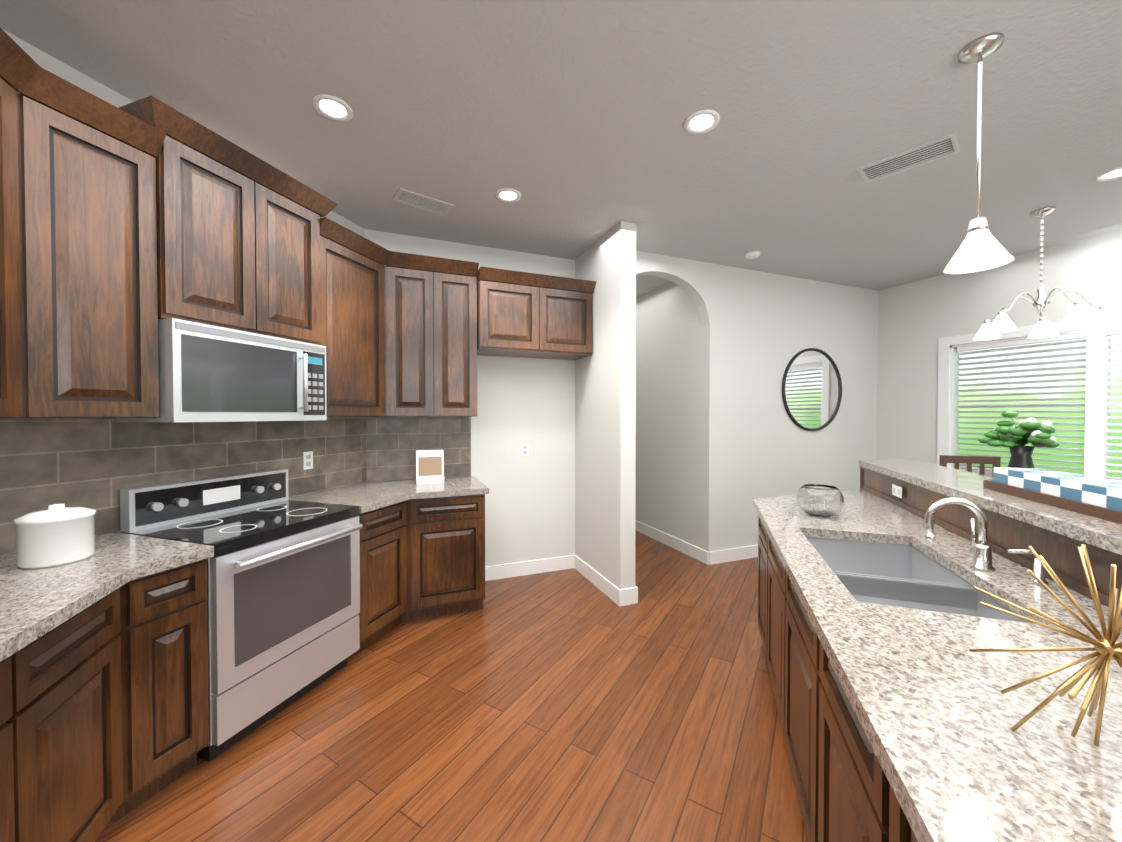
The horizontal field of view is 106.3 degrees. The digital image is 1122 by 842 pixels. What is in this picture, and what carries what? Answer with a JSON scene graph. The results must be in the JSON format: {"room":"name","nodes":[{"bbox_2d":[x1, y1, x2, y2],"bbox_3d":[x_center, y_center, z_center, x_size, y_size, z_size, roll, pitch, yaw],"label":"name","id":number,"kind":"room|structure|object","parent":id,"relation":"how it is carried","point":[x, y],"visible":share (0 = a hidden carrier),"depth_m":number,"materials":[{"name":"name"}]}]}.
{"room":"kitchen","nodes":[
{"label":"kitchen","id":0,"kind":"room"},
{"bbox_2d":[1,29,363,554],"bbox_3d":[-1.834,-0.037,2.338,1.271,2.870,1.515,0,1,-22],"label":"wall","id":1,"kind":"structure","parent":0,"point":[51,64],"depth_m":1.77,"materials":[{"name":"white paint"}]},
{"bbox_2d":[0,28,27,417],"bbox_3d":[-1.858,-0.588,1.177,0.366,1.165,0.608,0,1,-22],"label":"upper cabinet","id":2,"kind":"object","parent":1,"relation":"attached to","point":[13,274],"depth_m":1.36,"materials":[{"name":"brown wood"}]},
{"bbox_2d":[24,51,159,417],"bbox_3d":[-1.913,-0.594,1.582,0.560,1.165,0.562,0,1,-22],"label":"upper cabinet","id":3,"kind":"object","parent":1,"relation":"attached to","point":[124,228],"depth_m":1.55,"materials":[{"name":"brown wood"}]},
{"bbox_2d":[132,100,327,345],"bbox_3d":[-1.698,-0.862,2.162,0.758,0.846,0.808,0,1,-22],"label":"upper cabinet","id":4,"kind":"object","parent":1,"relation":"attached to","point":[242,239],"depth_m":2.00,"materials":[{"name":"brown wood"}]},
{"bbox_2d":[116,318,326,421],"bbox_3d":[-1.650,-0.216,2.155,0.439,0.432,0.752,0,1,18],"label":"microwave","id":5,"kind":"object","parent":4,"relation":"attached to","point":[209,373],"visible":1,"depth_m":1.97,"materials":[{"name":"silver metal"}]},
{"bbox_2d":[324,216,399,416],"bbox_3d":[-1.491,-0.612,2.869,0.677,1.165,0.754,0,1,-22],"label":"upper cabinet","id":6,"kind":"object","parent":1,"relation":"attached to","point":[362,294],"depth_m":2.79,"materials":[{"name":"brown wood"}]},
{"bbox_2d":[95,530,807,841],"bbox_3d":[1.351,1.455,1.854,8.200,0.100,9.800,0,1,-22],"label":"floor","id":7,"kind":"structure","parent":0,"point":[570,705],"depth_m":1.87,"materials":[{"name":"brown wood"}]},
{"bbox_2d":[0,636,51,841],"bbox_3d":[-1.531,0.987,0.711,0.614,0.867,0.558,0,1,-22],"label":"base cabinet","id":8,"kind":"object","parent":7,"relation":"on","point":[25,802],"depth_m":1.05,"materials":[{"name":"brown wood"}]},
{"bbox_2d":[48,596,115,841],"bbox_3d":[-1.676,0.982,1.078,0.614,0.867,0.488,0,1,-22],"label":"base cabinet","id":9,"kind":"object","parent":7,"relation":"on","point":[81,714],"depth_m":1.24,"materials":[{"name":"brown wood"}]},
{"bbox_2d":[0,532,213,663],"bbox_3d":[-1.136,0.542,-0.028,0.799,0.041,4.155,0,1,-22],"label":"countertop","id":10,"kind":"structure","parent":9,"relation":"on","point":[34,603],"depth_m":1.35,"materials":[{"name":"beige stone"}]},
{"bbox_2d":[14,504,95,568],"bbox_3d":[-1.798,0.397,1.502,0.188,0.203,0.188,0,1,-22],"label":"canister","id":11,"kind":"object","parent":10,"relation":"on","point":[52,535],"visible":1,"depth_m":1.45,"materials":[{"name":"white ceramic"}]},
{"bbox_2d":[144,556,212,798],"bbox_3d":[-1.807,0.974,1.632,0.778,0.867,0.590,0,1,-22],"label":"base cabinet","id":12,"kind":"object","parent":7,"relation":"on","point":[178,710],"depth_m":1.58,"materials":[{"name":"brown wood"}]},
{"bbox_2d":[120,469,362,761],"bbox_3d":[-1.519,0.851,2.127,0.678,1.100,0.752,0,1,18],"label":"range","id":13,"kind":"object","parent":7,"relation":"on","point":[283,592],"visible":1,"depth_m":1.97,"materials":[{"name":"silver metal"}]},
{"bbox_2d":[347,512,411,660],"bbox_3d":[-1.430,0.957,2.818,0.737,0.867,0.935,0,1,-22],"label":"base cabinet","id":14,"kind":"object","parent":7,"relation":"on","point":[385,537],"depth_m":2.62,"materials":[{"name":"brown wood"}]},
{"bbox_2d":[289,480,411,515],"bbox_3d":[-1.413,0.501,2.802,0.755,0.041,0.955,0,1,-22],"label":"countertop","id":15,"kind":"structure","parent":14,"relation":"on","point":[376,496],"depth_m":2.72,"materials":[{"name":"beige stone"}]},
{"bbox_2d":[424,496,484,618],"bbox_3d":[-0.887,0.951,3.206,0.504,0.867,0.614,0,1,-22],"label":"base cabinet","id":16,"kind":"object","parent":7,"relation":"on","point":[454,526],"depth_m":2.94,"materials":[{"name":"brown wood"}]},
{"bbox_2d":[408,476,487,499],"bbox_3d":[-1.012,0.496,3.133,0.826,0.041,0.634,0,1,-22],"label":"countertop","id":17,"kind":"structure","parent":16,"relation":"on","point":[452,486],"depth_m":2.98,"materials":[{"name":"beige stone"}]},
{"bbox_2d":[416,450,443,484],"bbox_3d":[-1.005,0.349,3.225,0.200,0.251,0.114,0,1,-22],"label":"photo card","id":18,"kind":"object","parent":17,"relation":"on","point":[429,466],"visible":1,"depth_m":3.19,"materials":[{"name":"white paper"}]},
{"bbox_2d":[753,458,1121,841],"bbox_3d":[1.201,0.863,0.947,1.120,1.110,5.127,0,1,19],"label":"kitchen island","id":19,"kind":"object","parent":7,"relation":"on","point":[901,715],"visible":1,"depth_m":1.02,"materials":[{"name":"beige stone"}]},
{"bbox_2d":[796,484,843,517],"bbox_3d":[1.341,0.413,2.181,0.210,0.150,0.210,0,1,-22],"label":"glass bowl","id":20,"kind":"object","parent":19,"relation":"on","point":[819,500],"visible":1,"depth_m":2.11,"materials":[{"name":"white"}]},
{"bbox_2d":[806,537,1029,622],"bbox_3d":[1.166,0.642,1.493,0.947,0.203,0.986,0,1,-22],"label":"sink","id":21,"kind":"object","parent":19,"relation":"in","point":[896,573],"depth_m":1.48,"materials":[{"name":"silver metal"}]},
{"bbox_2d":[924,497,995,571],"bbox_3d":[1.379,0.382,1.449,0.168,0.235,0.142,0,1,-22],"label":"faucet","id":22,"kind":"object","parent":19,"relation":"on","point":[981,550],"visible":1,"depth_m":1.43,"materials":[{"name":"silver metal"}]},
{"bbox_2d":[1007,549,1048,584],"bbox_3d":[1.457,0.451,1.312,0.080,0.101,0.074,0,1,-22],"label":"soap dispenser","id":23,"kind":"object","parent":19,"relation":"on","point":[1038,570],"visible":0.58,"depth_m":1.30,"materials":[{"name":"silver metal"}]},
{"bbox_2d":[969,544,1121,746],"bbox_3d":[0.857,0.352,0.652,0.355,0.317,0.308,0,1,-22],"label":"starburst","id":24,"kind":"object","parent":19,"relation":"on","point":[1107,647],"visible":1,"depth_m":0.67,"materials":[{"name":"gold metal"}]},
{"bbox_2d":[983,480,1121,523],"bbox_3d":[1.750,0.286,1.234,0.200,0.035,1.250,0,1,19],"label":"tray","id":25,"kind":"object","parent":19,"relation":"on","point":[1108,514],"visible":0.56,"depth_m":1.45,"materials":[{"name":"brown wood"}]},
{"bbox_2d":[993,467,1121,510],"bbox_3d":[1.750,0.249,1.233,0.160,0.082,1.190,0,1,19],"label":"box","id":26,"kind":"object","parent":25,"relation":"on","point":[1102,492],"visible":0.83,"depth_m":1.48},
{"bbox_2d":[939,455,1000,476],"bbox_3d":[3.708,0.852,3.731,0.420,1.050,0.420,0,1,23],"label":"chair","id":27,"kind":"object","parent":7,"relation":"on","point":[969,461],"visible":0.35,"depth_m":3.88,"materials":[{"name":"brown wood"}]},
{"bbox_3d":[3.390,1.008,2.999,1.220,0.760,1.220,0,1,-22],"label":"dining table","id":28,"kind":"object","parent":7,"relation":"on","visible":0},
{"bbox_2d":[978,411,1059,467],"bbox_3d":[3.271,0.276,3.020,0.380,0.701,0.406,0,1,-22],"label":"plant","id":29,"kind":"object","parent":28,"relation":"on","point":[1015,439],"visible":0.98,"depth_m":2.95,"materials":[{"name":"green plant"}]},
{"bbox_2d":[364,229,574,566],"bbox_3d":[-1.247,-0.054,3.450,3.180,2.870,0.120,0,1,-22],"label":"wall","id":30,"kind":"structure","parent":0,"point":[530,507],"depth_m":3.74,"materials":[{"name":"white paint"}]},
{"bbox_2d":[400,252,443,415],"bbox_3d":[-1.196,-0.617,3.189,0.542,1.165,0.375,0,1,-22],"label":"upper cabinet","id":31,"kind":"object","parent":30,"relation":"attached to","point":[421,276],"depth_m":3.11,"materials":[{"name":"brown wood"}]},
{"bbox_2d":[444,260,479,415],"bbox_3d":[-0.886,-0.619,3.339,0.388,1.165,0.324,0,1,-22],"label":"upper cabinet","id":32,"kind":"object","parent":30,"relation":"attached to","point":[460,354],"depth_m":3.21,"materials":[{"name":"brown wood"}]},
{"bbox_2d":[476,268,547,357],"bbox_3d":[-0.441,-0.859,3.480,0.542,0.601,0.384,0,1,-22],"label":"upper cabinet","id":33,"kind":"object","parent":30,"relation":"attached to","point":[512,307],"depth_m":3.30,"materials":[{"name":"brown wood"}]},
{"bbox_2d":[521,443,528,455],"bbox_3d":[-0.321,0.257,3.751,0.070,0.116,0.008,0,1,-22],"label":"outlet","id":34,"kind":"object","parent":30,"relation":"attached to","point":[524,449],"visible":1,"depth_m":3.75,"materials":[{"name":"white plastic"}]},
{"bbox_2d":[485,555,573,580],"bbox_3d":[-0.291,1.317,3.775,0.918,0.120,0.015,0,1,-22],"label":"baseboard","id":35,"kind":"structure","parent":30,"relation":"attached to","point":[494,572],"depth_m":3.77,"materials":[{"name":"white wood"}]},
{"bbox_2d":[540,276,595,359],"bbox_3d":[-0.050,-0.862,3.634,0.542,0.601,0.384,0,1,-22],"label":"upper cabinet","id":36,"kind":"object","parent":30,"relation":"attached to","point":[570,302],"depth_m":3.48,"materials":[{"name":"brown wood"}]},
{"bbox_2d":[0,0,1121,298],"bbox_3d":[1.351,-1.515,1.810,8.200,0.100,9.800,0,1,-22],"label":"ceiling","id":37,"kind":"structure","parent":0,"point":[566,118],"depth_m":1.99,"materials":[{"name":"grey paint"}]},
{"bbox_2d":[312,94,352,121],"bbox_3d":[-1.069,-1.464,1.972,0.170,0.006,0.170,0,1,-22],"label":"recessed light","id":38,"kind":"object","parent":37,"relation":"in","point":[330,107],"visible":1,"depth_m":1.97,"materials":[{"name":"white"}]},
{"bbox_2d":[392,188,453,215],"bbox_3d":[-0.930,-1.476,2.845,0.360,0.008,0.180,-1,1,-37],"label":"ceiling vent","id":39,"kind":"object","parent":37,"relation":"in","point":[419,201],"visible":1,"depth_m":2.84,"materials":[{"name":"grey metal"}]},
{"bbox_2d":[495,188,520,202],"bbox_3d":[-0.345,-1.475,2.753,0.170,0.006,0.170,0,1,-22],"label":"recessed light","id":40,"kind":"object","parent":37,"relation":"in","point":[509,195],"visible":1,"depth_m":2.75,"materials":[{"name":"white"}]},
{"bbox_2d":[684,110,719,134],"bbox_3d":[0.690,-1.465,2.066,0.170,0.006,0.170,0,1,-22],"label":"recessed light","id":41,"kind":"object","parent":37,"relation":"in","point":[700,122],"visible":1,"depth_m":2.06,"materials":[{"name":"white"}]},
{"bbox_2d":[744,251,759,258],"bbox_3d":[1.703,-1.475,3.747,0.130,0.035,0.130,0,1,-22],"label":"smoke detector","id":42,"kind":"object","parent":37,"relation":"attached to","point":[751,254],"visible":1,"depth_m":3.71,"materials":[{"name":"white plastic"}]},
{"bbox_2d":[857,132,959,182],"bbox_3d":[1.947,-1.469,2.370,0.220,0.008,0.420,-1,1,-42],"label":"ceiling vent","id":43,"kind":"object","parent":37,"relation":"in","point":[935,149],"visible":0.98,"depth_m":2.35,"materials":[{"name":"grey metal"}]},
{"bbox_2d":[943,33,1013,273],"bbox_3d":[1.641,-1.037,1.653,0.200,0.849,0.200,0,1,-22],"label":"pendant light","id":44,"kind":"object","parent":37,"relation":"hanging from","point":[981,248],"visible":1,"depth_m":1.64,"materials":[{"name":"silver metal"}]},
{"bbox_2d":[973,206,1121,340],"bbox_3d":[3.381,-1.055,2.994,0.712,0.852,0.687,0,1,-22],"label":"chandelier","id":45,"kind":"object","parent":37,"relation":"hanging from","point":[1080,313],"visible":1,"depth_m":2.94,"materials":[{"name":"silver metal"}]},
{"bbox_2d":[1094,167,1121,181],"bbox_3d":[3.305,-1.472,2.498,0.170,0.006,0.170,0,1,-22],"label":"recessed light","id":46,"kind":"object","parent":37,"relation":"in","point":[1113,174],"visible":0.98,"depth_m":2.52,"materials":[{"name":"white"}]},
{"bbox_2d":[575,221,635,588],"bbox_3d":[0.000,-0.068,4.443,0.130,2.870,2.750,0,1,-22],"label":"wall","id":47,"kind":"structure","parent":0,"point":[605,435],"depth_m":3.31,"materials":[{"name":"white paint"}]},
{"bbox_2d":[574,555,622,606],"bbox_3d":[0.292,1.320,3.528,0.015,0.120,0.825,0,1,-22],"label":"baseboard","id":48,"kind":"structure","parent":47,"relation":"attached to","point":[615,594],"depth_m":3.45,"materials":[{"name":"white wood"}]},
{"bbox_2d":[623,586,637,603],"bbox_3d":[0.056,1.306,4.478,0.043,0.120,2.765,0,1,-22],"label":"baseboard","id":49,"kind":"structure","parent":47,"relation":"attached to","point":[630,595],"depth_m":3.18,"materials":[{"name":"white wood"}]},
{"bbox_2d":[635,282,700,547],"bbox_3d":[1.025,-0.079,5.155,0.120,2.870,2.180,0,1,-22],"label":"wall","id":50,"kind":"structure","parent":0,"point":[668,412],"depth_m":4.60,"materials":[{"name":"white paint"}]},
{"bbox_2d":[635,520,706,563],"bbox_3d":[0.984,1.298,5.094,0.015,0.120,2.300,0,1,-22],"label":"baseboard","id":51,"kind":"structure","parent":50,"relation":"attached to","point":[682,546],"depth_m":4.51,"materials":[{"name":"white wood"}]},
{"bbox_2d":[636,251,877,551],"bbox_3d":[2.076,-0.067,4.334,3.650,2.870,0.120,0,1,-22],"label":"wall","id":52,"kind":"structure","parent":0,"point":[759,330],"depth_m":4.25,"materials":[{"name":"white paint"}]},
{"bbox_2d":[707,545,757,564],"bbox_3d":[2.536,1.307,4.463,2.437,0.120,0.015,0,1,-22],"label":"baseboard","id":53,"kind":"structure","parent":52,"relation":"attached to","point":[740,553],"depth_m":4.12,"materials":[{"name":"white wood"}]},
{"bbox_2d":[782,348,841,430],"bbox_3d":[2.694,-0.334,4.494,0.884,0.884,0.026,0,1,-22],"label":"mirror","id":54,"kind":"object","parent":52,"relation":"attached to","point":[811,389],"visible":0.96,"depth_m":4.49,"materials":[{"name":"black mirror"}]},
{"bbox_2d":[876,229,1121,470],"bbox_3d":[4.876,-0.033,2.055,0.120,2.870,6.420,0,1,-22],"label":"wall","id":55,"kind":"structure","parent":0,"point":[917,320],"depth_m":4.30,"materials":[{"name":"white paint"}]},
{"bbox_2d":[937,312,1121,478],"bbox_3d":[4.494,-0.117,2.951,0.170,1.430,3.070,0,1,-22],"label":"window","id":56,"kind":"structure","parent":55,"relation":"in","point":[1111,461],"depth_m":3.69,"materials":[{"name":"white"}]},
{"bbox_2d":[956,327,1121,480],"bbox_3d":[4.499,-0.119,2.953,0.058,1.205,2.750,0,1,-22],"label":"window blinds","id":57,"kind":"object","parent":56,"relation":"attached to","point":[1025,342],"visible":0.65,"depth_m":3.70,"materials":[{"name":"white plastic"}]},
{"bbox_3d":[-1.526,0.001,-0.328,0.120,2.870,6.940,0,1,-22],"label":"wall","id":58,"kind":"structure","parent":0,"visible":0},
{"bbox_2d":[0,416,470,554],"bbox_3d":[-0.760,0.256,0.732,2.081,0.506,5.299,0,1,-22],"label":"backsplash","id":59,"kind":"structure","parent":58,"relation":"attached to","point":[97,464],"depth_m":2.13,"materials":[{"name":"tile"}]},
{"bbox_2d":[303,451,312,469],"bbox_3d":[-1.673,0.261,2.784,0.008,0.116,0.070,0,1,18],"label":"outlet","id":60,"kind":"object","parent":59,"relation":"attached to","point":[307,460],"visible":1,"depth_m":2.78,"materials":[{"name":"white plastic"}]}
]}

